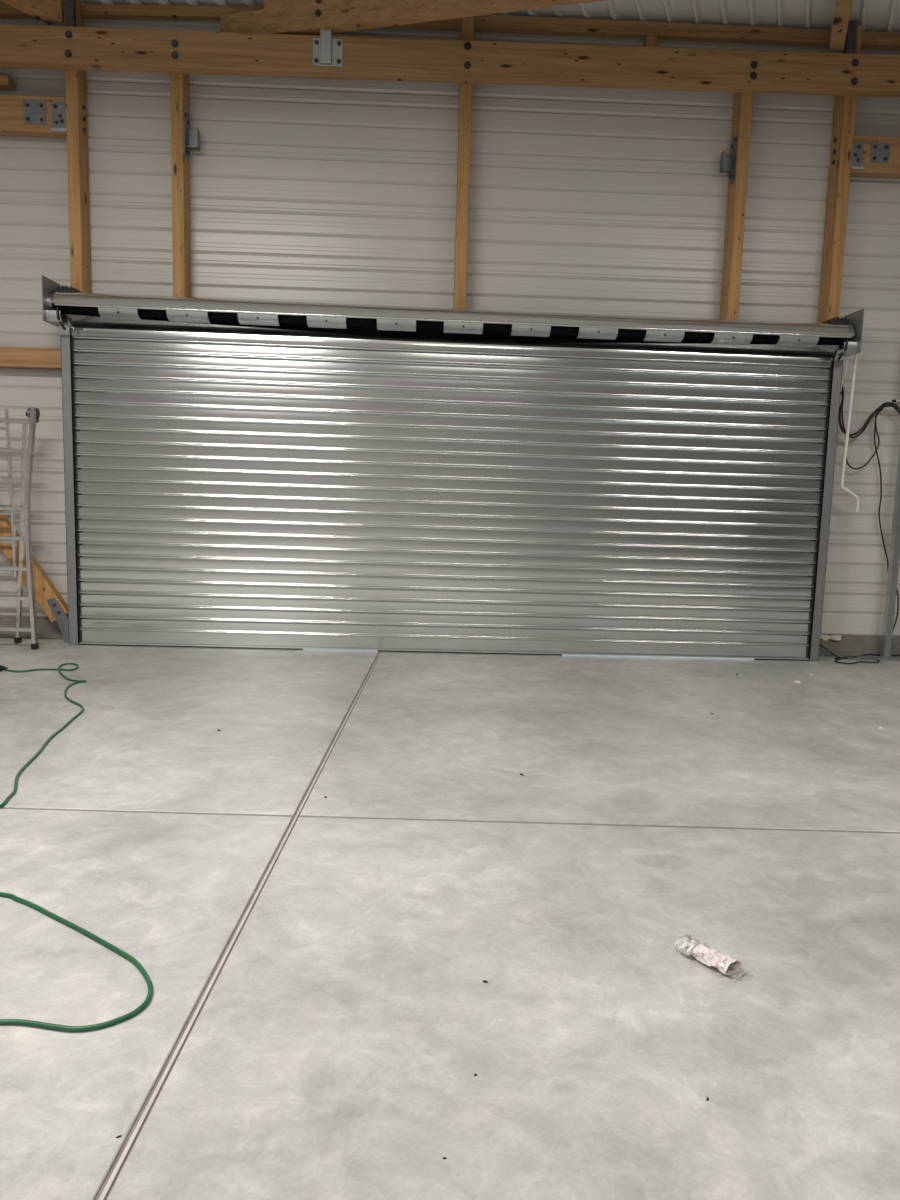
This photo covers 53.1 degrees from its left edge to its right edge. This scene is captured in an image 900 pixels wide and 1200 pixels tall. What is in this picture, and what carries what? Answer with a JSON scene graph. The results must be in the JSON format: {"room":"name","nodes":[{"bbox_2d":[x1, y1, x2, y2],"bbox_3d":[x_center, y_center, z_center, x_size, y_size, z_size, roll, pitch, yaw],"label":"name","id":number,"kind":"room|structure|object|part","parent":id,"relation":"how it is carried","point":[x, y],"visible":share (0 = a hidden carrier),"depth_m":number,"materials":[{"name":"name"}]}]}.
{"room":"warehouse interior","nodes":[
{"label":"warehouse interior","id":0,"kind":"room"},
{"bbox_2d":[0,638,899,1199],"bbox_3d":[0.958,1.693,0.070,24.000,0.120,23.000,1,7,-2],"label":"floor","id":1,"kind":"structure","parent":0,"point":[320,1018],"depth_m":3.29,"materials":[{"name":"concrete"}]},
{"bbox_2d":[0,407,39,649],"bbox_3d":[-4.051,-0.648,8.115,0.743,2.150,0.347,1,7,-2],"label":"ladder","id":2,"kind":"object","parent":1,"relation":"on","point":[33,413],"visible":1,"depth_m":8.07,"materials":[{"name":"metal"}]},
{"bbox_2d":[0,510,68,642],"bbox_3d":[-4.332,-0.840,8.327,1.590,2.460,0.126,1,7,-2],"label":"diagonal brace","id":3,"kind":"object","parent":1,"relation":"on","point":[48,597],"visible":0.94,"depth_m":8.41,"materials":[{"name":"brown wood"}]},
{"bbox_3d":[-3.669,0.190,8.440,0.210,0.425,0.009,1,7,-2],"label":"foot plate","id":4,"kind":"part","parent":3,"relation":"part of","materials":[{"name":"metal"}]},
{"bbox_2d":[0,663,152,1031],"bbox_3d":[-2.422,0.876,4.914,0.981,0.052,5.423,-2,8,-24],"label":"extension cord","id":5,"kind":"object","parent":1,"relation":"on","point":[117,950],"visible":1,"depth_m":3.06,"materials":[{"name":"green rubber"}]},
{"bbox_2d":[63,0,90,292],"bbox_3d":[-3.347,-2.432,8.212,0.121,5.700,0.225,1,7,-2],"label":"timber post","id":6,"kind":"object","parent":1,"relation":"on","point":[75,80],"visible":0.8,"depth_m":7.97,"materials":[{"name":"brown wood"}]},
{"bbox_2d":[0,346,60,368],"bbox_3d":[-7.313,-2.303,8.146,7.800,0.175,0.130,1,7,-2],"label":"beam","id":7,"kind":"structure","parent":6,"relation":"attached to","point":[10,357],"depth_m":8.20,"materials":[{"name":"brown wood"}]},
{"bbox_2d":[0,95,66,137],"bbox_3d":[-7.254,-4.355,7.827,7.800,0.295,0.170,1,7,-2],"label":"beam","id":8,"kind":"structure","parent":6,"relation":"attached to","point":[20,116],"depth_m":7.89,"materials":[{"name":"brown wood"}]},
{"bbox_3d":[-3.637,-4.271,7.884,0.197,0.195,0.009,1,7,-2],"label":"nail plate","id":9,"kind":"part","parent":8,"relation":"part of","materials":[{"name":"metal"}]},
{"bbox_3d":[-3.423,-4.245,7.894,0.134,0.222,0.009,1,7,-2],"label":"nail plate","id":10,"kind":"part","parent":8,"relation":"part of","materials":[{"name":"metal"}]},
{"bbox_2d":[0,24,899,97],"bbox_3d":[0.859,-4.670,7.848,24.000,0.501,0.149,1,7,-2],"label":"beam","id":11,"kind":"structure","parent":6,"relation":"attached to","point":[21,46],"depth_m":7.78,"materials":[{"name":"brown wood"}]},
{"bbox_2d":[0,0,75,26],"bbox_3d":[-5.184,-5.015,5.689,0.189,0.655,5.685,8,10,42],"label":"rafter","id":12,"kind":"object","parent":11,"relation":"on","point":[49,12],"visible":0.98,"depth_m":7.63,"materials":[{"name":"brown wood"}]},
{"bbox_2d":[313,29,342,65],"bbox_3d":[-1.047,-4.731,7.700,0.258,0.282,0.050,1,7,-2],"label":"hanger","id":13,"kind":"object","parent":11,"relation":"attached to","point":[327,50],"visible":1,"depth_m":7.71,"materials":[{"name":"metal"}]},
{"bbox_2d":[829,0,857,53],"bbox_3d":[2.767,-4.978,5.896,0.221,0.887,4.397,4,8,19],"label":"rafter","id":14,"kind":"object","parent":11,"relation":"on","point":[844,31],"visible":0.98,"depth_m":7.70,"materials":[{"name":"brown wood"}]},
{"bbox_2d":[674,934,749,978],"bbox_3d":[0.888,1.212,3.059,0.107,0.049,0.254,-4,9,-35],"label":"wrapper","id":15,"kind":"object","parent":1,"relation":"on","point":[727,965],"visible":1,"depth_m":3.04,"materials":[{"name":"white"}]},
{"bbox_2d":[817,25,862,356],"bbox_3d":[3.505,-2.269,8.433,0.121,5.700,0.225,1,7,-2],"label":"timber post","id":16,"kind":"object","parent":1,"relation":"on","point":[844,106],"visible":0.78,"depth_m":8.20,"materials":[{"name":"brown wood"}]},
{"bbox_2d":[41,275,864,661],"bbox_3d":[-0.004,-1.092,8.161,7.156,3.243,0.420,1,7,-2],"label":"roller shutter","id":17,"kind":"object","parent":16,"relation":"attached to","point":[239,473],"visible":1,"depth_m":8.29,"materials":[{"name":"silver metal"}]},
{"bbox_3d":[-3.472,-2.597,7.861,0.006,0.375,0.420,1,7,-2],"label":"plate","id":18,"kind":"part","parent":17,"relation":"part of","materials":[{"name":"grey metal"}]},
{"bbox_3d":[-3.366,-2.430,7.785,0.029,0.166,0.153,1,7,-2],"label":"stop rod","id":19,"kind":"part","parent":17,"relation":"part of","materials":[{"name":"black plastic"}]},
{"bbox_3d":[-3.457,-0.974,8.227,0.081,2.800,0.120,1,7,-2],"label":"guide rail","id":20,"kind":"part","parent":17,"relation":"part of","materials":[{"name":"grey metal"}]},
{"bbox_3d":[3.507,-0.809,8.451,0.081,2.800,0.120,1,7,-2],"label":"guide rail","id":21,"kind":"part","parent":17,"relation":"part of","materials":[{"name":"grey metal"}]},
{"bbox_3d":[3.498,-2.227,8.011,0.029,0.167,0.153,1,7,-2],"label":"stop rod","id":22,"kind":"part","parent":17,"relation":"part of","materials":[{"name":"black plastic"}]},
{"bbox_2d":[841,361,847,389],"bbox_3d":[3.630,-2.061,8.290,0.020,0.274,0.090,0,8,-8],"label":"pull cord","id":23,"kind":"object","parent":17,"relation":"hanging from","point":[847,361],"visible":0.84,"depth_m":8.28,"materials":[{"name":"white paint"}]},
{"bbox_2d":[840,353,859,511],"bbox_3d":[3.728,-1.577,8.376,0.302,1.506,0.090,-2,8,-23],"label":"rod","id":24,"kind":"object","parent":17,"relation":"hanging from","point":[853,494],"visible":0.85,"depth_m":8.39,"materials":[{"name":"white paint"}]},
{"bbox_3d":[3.607,-2.389,8.094,0.006,0.375,0.420,1,7,-2],"label":"plate","id":25,"kind":"part","parent":17,"relation":"part of","materials":[{"name":"grey metal"}]},
{"bbox_2d":[839,385,899,435],"bbox_3d":[4.134,-1.808,8.507,1.078,0.534,0.076,1,8,-6],"label":"power cable","id":26,"kind":"object","parent":17,"relation":"attached to","point":[842,390],"visible":0.85,"depth_m":8.49,"materials":[{"name":"black plastic"}]},
{"bbox_2d":[841,391,899,437],"bbox_3d":[4.134,-1.787,8.530,1.075,0.518,0.071,1,8,-6],"label":"power cable","id":27,"kind":"object","parent":26,"relation":"attached to","point":[862,431],"visible":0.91,"depth_m":8.52,"materials":[{"name":"black plastic"}]},
{"bbox_2d":[850,135,899,178],"bbox_3d":[8.222,-3.933,8.332,9.220,0.315,0.170,1,7,-2],"label":"beam","id":28,"kind":"structure","parent":16,"relation":"attached to","point":[872,156],"depth_m":8.13,"materials":[{"name":"brown wood"}]},
{"bbox_3d":[3.678,-4.021,8.130,0.103,0.220,0.009,1,7,-2],"label":"nail plate","id":29,"kind":"part","parent":28,"relation":"part of","materials":[{"name":"metal"}]},
{"bbox_3d":[3.887,-4.040,8.133,0.170,0.165,0.009,1,7,-2],"label":"nail plate","id":30,"kind":"part","parent":28,"relation":"part of","materials":[{"name":"metal"}]},
{"bbox_2d":[820,645,899,663],"bbox_3d":[4.261,0.512,8.673,1.503,0.166,0.382,1,7,-2],"label":"cable","id":31,"kind":"object","parent":1,"relation":"on","point":[836,661],"visible":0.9,"depth_m":8.61,"materials":[{"name":"black plastic"}]},
{"bbox_2d":[834,405,898,658],"bbox_3d":[4.063,-0.642,8.668,0.629,2.446,0.140,0,8,-8],"label":"power cable","id":32,"kind":"object","parent":1,"relation":"on","point":[885,405],"visible":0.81,"depth_m":8.72,"materials":[{"name":"black plastic"}]},
{"bbox_2d":[842,655,899,660],"bbox_3d":[6.271,0.618,8.826,4.870,0.028,0.106,1,7,-2],"label":"floor track","id":33,"kind":"object","parent":1,"relation":"on","point":[849,657],"visible":1,"depth_m":8.71,"materials":[{"name":"metal"}]},
{"bbox_2d":[880,444,899,657],"bbox_3d":[4.283,-1.102,8.544,0.063,3.400,0.075,1,7,-2],"label":"stud","id":34,"kind":"object","parent":33,"relation":"on","point":[894,556],"visible":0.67,"depth_m":8.64,"materials":[{"name":"metal"}]},
{"bbox_2d":[0,0,899,636],"bbox_3d":[0.805,-3.258,8.473,24.000,7.500,0.240,1,7,-2],"label":"wall","id":35,"kind":"structure","parent":0,"point":[586,200],"depth_m":8.29,"materials":[{"name":"white metal"}]},
{"bbox_2d":[0,75,13,89],"bbox_3d":[-4.611,-4.581,7.919,1.478,0.075,0.120,1,7,-2],"label":"stub","id":36,"kind":"object","parent":35,"relation":"attached to","point":[6,83],"visible":1,"depth_m":7.91,"materials":[{"name":"brown wood"}]},
{"bbox_3d":[-7.277,-2.294,8.255,7.880,0.484,0.020,1,7,-2],"label":"cladding panel","id":37,"kind":"part","parent":35,"relation":"part of","materials":[{"name":"white metal"}]},
{"bbox_2d":[0,617,62,638],"bbox_3d":[-7.451,0.186,8.567,7.670,0.190,0.120,1,7,-2],"label":"baseboard","id":38,"kind":"structure","parent":35,"relation":"attached to","point":[46,629],"depth_m":8.62,"materials":[{"name":"concrete"}]},
{"bbox_3d":[-7.290,-1.813,8.318,7.880,0.484,0.020,1,7,-2],"label":"cladding panel","id":39,"kind":"part","parent":35,"relation":"part of","materials":[{"name":"white metal"}]},
{"bbox_3d":[-7.304,-1.333,8.381,7.880,0.484,0.020,1,7,-2],"label":"cladding panel","id":40,"kind":"part","parent":35,"relation":"part of","materials":[{"name":"white metal"}]},
{"bbox_3d":[-7.317,-0.853,8.444,7.880,0.484,0.020,1,7,-2],"label":"cladding panel","id":41,"kind":"part","parent":35,"relation":"part of","materials":[{"name":"white metal"}]},
{"bbox_3d":[-7.331,-0.373,8.507,7.880,0.484,0.020,1,7,-2],"label":"cladding panel","id":42,"kind":"part","parent":35,"relation":"part of","materials":[{"name":"white metal"}]},
{"bbox_3d":[-7.341,-0.020,8.553,7.880,0.228,0.020,1,7,-2],"label":"cladding panel","id":43,"kind":"part","parent":35,"relation":"part of","materials":[{"name":"white metal"}]},
{"bbox_2d":[171,74,199,296],"bbox_3d":[-2.360,-3.679,8.076,0.210,2.540,0.225,1,7,-2],"label":"timber post","id":44,"kind":"object","parent":35,"relation":"attached to","point":[181,237],"depth_m":8.00,"materials":[{"name":"brown wood"}]},
{"bbox_3d":[-2.344,-4.127,8.005,0.006,0.400,0.160,1,7,-2],"label":"plate","id":45,"kind":"part","parent":44,"relation":"part of","materials":[{"name":"metal"}]},
{"bbox_3d":[-2.295,-4.126,8.006,0.105,0.400,0.160,1,7,-2],"label":"post bracket","id":46,"kind":"part","parent":44,"relation":"part of","materials":[{"name":"silver metal"}]},
{"bbox_3d":[-2.292,-4.111,8.022,0.099,0.165,0.086,1,7,-2],"label":"angle seat","id":47,"kind":"part","parent":44,"relation":"part of","materials":[{"name":"metal"}]},
{"bbox_3d":[0.857,-4.984,8.136,24.000,0.484,0.020,1,7,-2],"label":"cladding panel","id":48,"kind":"part","parent":35,"relation":"part of","materials":[{"name":"white metal"}]},
{"bbox_3d":[0.844,-4.503,8.199,24.000,0.484,0.020,1,7,-2],"label":"cladding panel","id":49,"kind":"part","parent":35,"relation":"part of","materials":[{"name":"white metal"}]},
{"bbox_3d":[0.830,-4.023,8.262,24.000,0.484,0.020,1,7,-2],"label":"cladding panel","id":50,"kind":"part","parent":35,"relation":"part of","materials":[{"name":"white metal"}]},
{"bbox_3d":[0.817,-3.543,8.325,24.000,0.484,0.020,1,7,-2],"label":"cladding panel","id":51,"kind":"part","parent":35,"relation":"part of","materials":[{"name":"white metal"}]},
{"bbox_3d":[0.803,-3.063,8.388,24.000,0.484,0.020,1,7,-2],"label":"cladding panel","id":52,"kind":"part","parent":35,"relation":"part of","materials":[{"name":"white metal"}]},
{"bbox_3d":[0.790,-2.583,8.451,24.000,0.484,0.020,1,7,-2],"label":"cladding panel","id":53,"kind":"part","parent":35,"relation":"part of","materials":[{"name":"white metal"}]},
{"bbox_2d":[453,16,473,308],"bbox_3d":[0.118,-3.768,8.136,0.105,2.840,0.225,1,7,-2],"label":"timber post","id":54,"kind":"object","parent":35,"relation":"attached to","point":[467,28],"visible":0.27,"depth_m":8.03,"materials":[{"name":"brown wood"}]},
{"bbox_3d":[0.871,-5.464,8.073,24.000,0.484,0.020,1,7,-2],"label":"cladding panel","id":55,"kind":"part","parent":35,"relation":"part of","materials":[{"name":"white metal"}]},
{"bbox_2d":[719,92,752,319],"bbox_3d":[2.563,-3.561,8.235,0.210,2.540,0.225,1,7,-2],"label":"timber post","id":56,"kind":"object","parent":35,"relation":"attached to","point":[743,102],"depth_m":8.16,"materials":[{"name":"brown wood"}]},
{"bbox_3d":[2.519,-3.981,8.178,0.099,0.165,0.086,1,7,-2],"label":"angle seat","id":57,"kind":"part","parent":56,"relation":"part of","materials":[{"name":"metal"}]},
{"bbox_3d":[2.523,-3.997,8.163,0.105,0.400,0.160,1,7,-2],"label":"post bracket","id":58,"kind":"part","parent":56,"relation":"part of","materials":[{"name":"silver metal"}]},
{"bbox_3d":[2.573,-3.996,8.165,0.006,0.400,0.160,1,7,-2],"label":"plate","id":59,"kind":"part","parent":56,"relation":"part of","materials":[{"name":"metal"}]},
{"bbox_2d":[819,636,899,655],"bbox_3d":[8.131,0.556,9.069,9.140,0.190,0.120,1,7,-2],"label":"baseboard","id":60,"kind":"structure","parent":35,"relation":"attached to","point":[848,645],"depth_m":8.88,"materials":[{"name":"concrete"}]},
{"bbox_2d":[820,634,840,640],"bbox_3d":[3.726,0.372,8.845,0.228,0.059,0.041,1,7,-2],"label":"strip","id":61,"kind":"object","parent":60,"relation":"on","point":[823,637],"visible":0.89,"depth_m":8.83,"materials":[{"name":"white plastic"}]},
{"bbox_3d":[8.052,0.346,9.049,9.310,0.228,0.020,1,7,-2],"label":"cladding panel","id":62,"kind":"part","parent":35,"relation":"part of","materials":[{"name":"white metal"}]},
{"bbox_3d":[8.062,-0.007,9.002,9.310,0.484,0.020,1,7,-2],"label":"cladding panel","id":63,"kind":"part","parent":35,"relation":"part of","materials":[{"name":"white metal"}]},
{"bbox_3d":[8.075,-0.487,8.939,9.310,0.484,0.020,1,7,-2],"label":"cladding panel","id":64,"kind":"part","parent":35,"relation":"part of","materials":[{"name":"white metal"}]},
{"bbox_3d":[8.089,-0.968,8.876,9.310,0.484,0.020,1,7,-2],"label":"cladding panel","id":65,"kind":"part","parent":35,"relation":"part of","materials":[{"name":"white metal"}]},
{"bbox_3d":[8.102,-1.448,8.813,9.310,0.484,0.020,1,7,-2],"label":"cladding panel","id":66,"kind":"part","parent":35,"relation":"part of","materials":[{"name":"white metal"}]},
{"bbox_3d":[8.116,-1.928,8.751,9.310,0.484,0.020,1,7,-2],"label":"cladding panel","id":67,"kind":"part","parent":35,"relation":"part of","materials":[{"name":"white metal"}]},
{"bbox_3d":[4.596,-1.889,8.593,0.753,0.027,0.028,1,7,-2],"label":"conduit","id":68,"kind":"object","parent":35,"relation":"attached to","visible":0},
{"bbox_2d":[846,405,890,469],"bbox_3d":[3.977,-1.549,8.577,0.416,0.613,0.021,1,7,-2],"label":"power cable","id":69,"kind":"object","parent":68,"relation":"hanging from","point":[887,405],"visible":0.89,"depth_m":8.58,"materials":[{"name":"black plastic"}]},
{"bbox_2d":[0,0,899,31],"bbox_3d":[-2.181,-4.724,-2.180,45.076,2.191,21.000,1,7,-2],"label":"ceiling","id":70,"kind":"structure","parent":0,"point":[873,15],"depth_m":7.94,"materials":[{"name":"grey metal"}]},
{"bbox_2d":[0,3,262,20],"bbox_3d":[-6.394,-5.159,7.826,9.480,0.363,0.080,1,7,-2],"label":"beam","id":71,"kind":"structure","parent":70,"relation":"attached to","point":[88,11],"depth_m":7.90,"materials":[{"name":"brown wood"}]},
{"bbox_2d":[220,0,605,34],"bbox_3d":[1.784,-4.833,6.843,7.886,0.315,0.126,4,8,16],"label":"diagonal glulam","id":72,"kind":"object","parent":70,"relation":"attached to","point":[300,17],"visible":0.94,"depth_m":7.56,"materials":[{"name":"brown wood"}]},
{"bbox_2d":[381,15,899,49],"bbox_3d":[5.833,-4.947,8.213,14.050,0.254,0.085,1,7,-2],"label":"beam","id":73,"kind":"structure","parent":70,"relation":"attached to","point":[651,32],"depth_m":8.05,"materials":[{"name":"brown wood"}]}
]}

